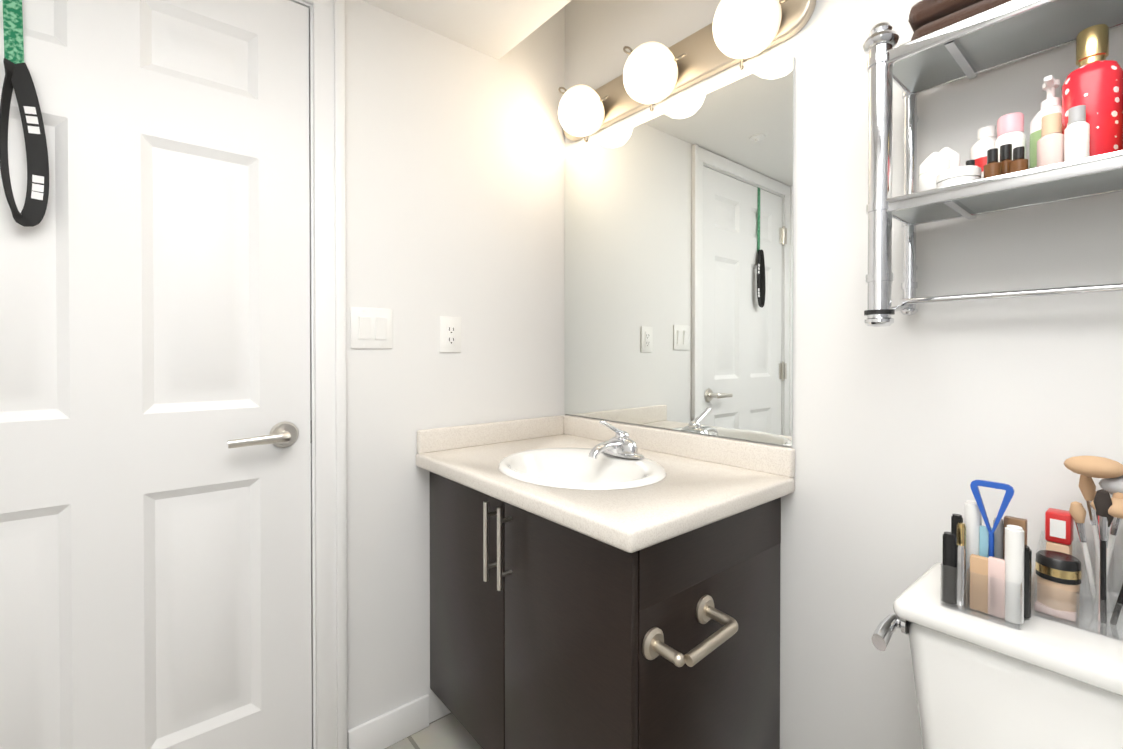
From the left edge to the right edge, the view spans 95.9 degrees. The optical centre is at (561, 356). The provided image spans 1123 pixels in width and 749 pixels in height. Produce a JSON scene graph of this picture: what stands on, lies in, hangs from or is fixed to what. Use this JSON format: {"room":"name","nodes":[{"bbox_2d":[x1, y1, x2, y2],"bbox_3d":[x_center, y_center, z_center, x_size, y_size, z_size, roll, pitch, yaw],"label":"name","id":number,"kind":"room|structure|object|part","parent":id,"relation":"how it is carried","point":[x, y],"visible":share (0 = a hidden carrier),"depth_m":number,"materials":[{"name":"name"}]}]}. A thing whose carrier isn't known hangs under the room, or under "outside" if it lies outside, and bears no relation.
{"room":"bathroom","nodes":[
{"label":"bathroom","id":0,"kind":"room"},
{"bbox_2d":[385,713,481,748],"bbox_3d":[0.155,1.156,0.312,2.000,0.060,2.800,0,1,-40],"label":"floor","id":1,"kind":"structure","parent":0,"point":[449,731],"depth_m":1.48,"materials":[{"name":"tile"}]},
{"bbox_2d":[348,694,428,748],"bbox_3d":[0.155,1.078,0.311,1.800,0.095,2.600,0,1,-40],"label":"baseboard","id":2,"kind":"structure","parent":1,"relation":"on","point":[393,726],"depth_m":1.45,"materials":[{"name":"white paint"}]},
{"bbox_2d":[416,415,794,748],"bbox_3d":[0.079,0.643,1.344,0.583,0.946,0.905,0,1,-40],"label":"bathroom vanity","id":3,"kind":"object","parent":1,"relation":"on","point":[598,584],"visible":1,"depth_m":1.13,"materials":[{"name":"brown wood"}]},
{"bbox_3d":[-0.153,0.445,1.206,0.038,0.190,0.072,0,1,-40],"label":"handle","id":4,"kind":"part","parent":3,"relation":"part of","materials":[{"name":"silver metal"}]},
{"bbox_3d":[-0.130,0.674,1.224,0.018,0.668,0.818,0,1,-40],"label":"door","id":5,"kind":"part","parent":3,"relation":"part of","materials":[{"name":"brown wood"}]},
{"bbox_2d":[416,434,794,552],"bbox_3d":[0.064,0.306,1.359,0.583,0.040,0.859,0,1,-40],"label":"countertop","id":6,"kind":"structure","parent":3,"relation":"on","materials":[{"name":"stone"}]},
{"bbox_2d":[498,448,665,489],"bbox_3d":[0.047,0.317,1.316,0.400,0.200,0.464,0,1,-40],"label":"sink","id":7,"kind":"object","parent":6,"relation":"in","point":[545,468],"depth_m":1.39,"materials":[{"name":"white ceramic"}]},
{"bbox_2d":[589,420,644,458],"bbox_3d":[0.134,0.222,1.387,0.149,0.104,0.156,0,1,-40],"label":"faucet","id":8,"kind":"object","parent":6,"relation":"on","point":[620,446],"depth_m":1.38,"materials":[{"name":"silver metal"}]},
{"bbox_2d":[871,563,1122,748],"bbox_3d":[0.619,0.759,0.584,0.675,0.728,0.518,0,1,-40],"label":"toilet","id":9,"kind":"object","parent":1,"relation":"on","point":[1037,682],"visible":0.94,"depth_m":0.73,"materials":[{"name":"white ceramic"}]},
{"bbox_3d":[0.542,0.451,0.833,0.088,0.042,0.032,0,1,-40],"label":"flush lever","id":10,"kind":"part","parent":9,"relation":"part of","materials":[{"name":"silver metal"}]},
{"bbox_2d":[940,480,1031,629],"bbox_3d":[0.662,0.294,0.788,0.086,0.198,0.101,0,1,-40],"label":"organizer","id":11,"kind":"object","parent":9,"relation":"on","point":[987,569],"visible":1,"depth_m":0.78,"materials":[{"name":"clear plastic"}]},
{"bbox_3d":[0.791,0.411,0.713,0.242,0.034,0.500,0,1,-40],"label":"tank lid","id":12,"kind":"part","parent":9,"relation":"part of","materials":[{"name":"white ceramic"}]},
{"bbox_2d":[1031,455,1122,640],"bbox_3d":[0.842,0.272,0.717,0.124,0.242,0.252,0,1,-40],"label":"organizer","id":13,"kind":"object","parent":9,"relation":"on","point":[1058,587],"visible":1,"depth_m":0.76,"materials":[{"name":"clear plastic"}]},
{"bbox_2d":[1035,550,1081,616],"bbox_3d":[0.757,0.346,0.772,0.051,0.086,0.051,0,1,-40],"label":"jar","id":14,"kind":"object","parent":13,"relation":"on","point":[1058,575],"depth_m":0.76,"materials":[{"name":"beige glass"}]},
{"bbox_2d":[345,0,564,748],"bbox_3d":[-0.315,-0.087,1.659,0.778,2.401,0.114,0,1,-40],"label":"wall","id":15,"kind":"structure","parent":0,"point":[454,175],"depth_m":1.52,"materials":[{"name":"white paint"}]},
{"bbox_2d":[290,0,346,748],"bbox_3d":[-0.983,0.071,1.098,0.956,2.096,0.122,0,1,-40],"label":"door frame","id":16,"kind":"structure","parent":15,"relation":"attached to","point":[330,348],"depth_m":1.34,"materials":[{"name":"white paint"}]},
{"bbox_2d":[0,0,311,748],"bbox_3d":[-0.972,0.101,1.085,0.790,2.011,0.036,0,1,-40],"label":"door","id":17,"kind":"structure","parent":16,"relation":"attached to","point":[155,562],"depth_m":1.13,"materials":[{"name":"white paint"}]},
{"bbox_2d":[2,0,23,63],"bbox_3d":[-1.072,-0.729,0.992,0.030,0.354,0.042,0,1,-40],"label":"strap","id":18,"kind":"object","parent":17,"relation":"hanging from","point":[13,31],"visible":0.78,"depth_m":0.98,"materials":[{"name":"green fabric"}]},
{"bbox_2d":[0,58,48,226],"bbox_3d":[-1.036,-0.410,0.978,0.066,0.320,0.038,0,1,-40],"label":"strap","id":19,"kind":"object","parent":18,"relation":"hanging from","point":[18,78],"visible":0.98,"depth_m":0.98,"materials":[{"name":"black fabric"}]},
{"bbox_2d":[23,106,39,133],"bbox_3d":[-1.029,-0.460,0.984,0.023,0.053,0.002,0,1,-40],"label":"label","id":20,"kind":"object","parent":19,"relation":"attached to","point":[34,130],"depth_m":0.98,"materials":[{"name":"white"}]},
{"bbox_2d":[31,175,43,199],"bbox_3d":[-1.021,-0.329,0.987,0.018,0.047,0.002,0,1,-40],"label":"label","id":21,"kind":"object","parent":19,"relation":"attached to","point":[38,179],"depth_m":0.99,"materials":[{"name":"white"}]},
{"bbox_2d":[228,421,298,448],"bbox_3d":[-0.720,0.198,1.232,0.159,0.066,0.063,0,1,-40],"label":"door handle","id":22,"kind":"object","parent":17,"relation":"attached to","point":[284,434],"depth_m":1.23,"materials":[{"name":"silver metal"}]},
{"bbox_3d":[-0.528,-0.080,1.416,0.117,0.114,0.013,0,1,-40],"label":"light switch plate","id":23,"kind":"part","parent":15,"relation":"part of","materials":[{"name":"white plastic"}]},
{"bbox_2d":[440,316,460,351],"bbox_3d":[-0.344,-0.069,1.573,0.073,0.112,0.008,0,1,-40],"label":"electrical outlet plate","id":24,"kind":"object","parent":15,"relation":"attached to","point":[450,333],"visible":1,"depth_m":1.57,"materials":[{"name":"white plastic"}]},
{"bbox_2d":[362,0,570,59],"bbox_3d":[0.043,-1.224,0.199,1.510,0.500,2.600,0,1,-40],"label":"ceiling bulkhead","id":25,"kind":"object","parent":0,"point":[497,29],"visible":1,"depth_m":1.47,"materials":[{"name":"white paint"}]},
{"bbox_2d":[564,0,1122,748],"bbox_3d":[0.882,-0.180,0.907,0.106,2.600,2.800,0,1,-40],"label":"wall","id":26,"kind":"structure","parent":0,"point":[907,430],"depth_m":1.15,"materials":[{"name":"white paint"}]},
{"bbox_3d":[0.284,-0.256,1.543,0.005,0.938,0.849,0,1,-40],"label":"mirror","id":27,"kind":"part","parent":26,"relation":"part of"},
{"bbox_2d":[558,0,815,141],"bbox_3d":[0.250,-0.820,1.470,0.162,0.169,0.893,0,1,-40],"label":"sconce","id":28,"kind":"object","parent":26,"relation":"attached to","point":[734,32],"visible":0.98,"depth_m":1.39,"materials":[{"name":"silver metal"}]},
{"bbox_3d":[0.062,-0.813,1.683,0.146,0.152,0.158,0,1,-40],"label":"lamp shade","id":29,"kind":"part","parent":28,"relation":"part of","materials":[{"name":"white glass"}]},
{"bbox_3d":[0.251,-0.811,1.456,0.146,0.152,0.158,0,1,-40],"label":"lamp shade","id":30,"kind":"part","parent":28,"relation":"part of","materials":[{"name":"white glass"}]},
{"bbox_3d":[0.443,-0.809,1.226,0.146,0.152,0.158,0,1,-40],"label":"lamp shade","id":31,"kind":"part","parent":28,"relation":"part of","materials":[{"name":"white glass"}]},
{"bbox_2d":[863,0,1122,326],"bbox_3d":[0.821,-0.353,0.728,0.224,0.601,0.656,0,1,-40],"label":"wall shelf unit","id":32,"kind":"object","parent":26,"relation":"attached to","point":[1076,144],"visible":1,"depth_m":0.83,"materials":[{"name":"silver metal"}]},
{"bbox_2d":[936,165,980,187],"bbox_3d":[0.666,-0.292,0.849,0.060,0.039,0.060,0,1,-40],"label":"jar","id":33,"kind":"object","parent":32,"relation":"on","point":[945,176],"depth_m":0.83,"materials":[{"name":"white plastic"}]},
{"bbox_2d":[908,0,1010,40],"bbox_3d":[0.784,-0.592,0.751,0.199,0.123,0.443,0,1,-40],"label":"towel","id":34,"kind":"object","parent":32,"relation":"on","point":[929,20],"depth_m":0.83,"materials":[{"name":"brown fabric"}]},
{"bbox_2d":[995,112,1025,161],"bbox_3d":[0.746,-0.336,0.842,0.040,0.127,0.040,0,1,-40],"label":"bottle","id":35,"kind":"object","parent":32,"relation":"on","point":[1010,127],"depth_m":0.83,"materials":[{"name":"white plastic"}]},
{"bbox_3d":[0.744,-0.304,0.731,0.026,0.066,0.025,0,1,-40],"label":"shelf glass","id":36,"kind":"part","parent":32,"relation":"part of","materials":[{"name":"white plastic"}]}
]}

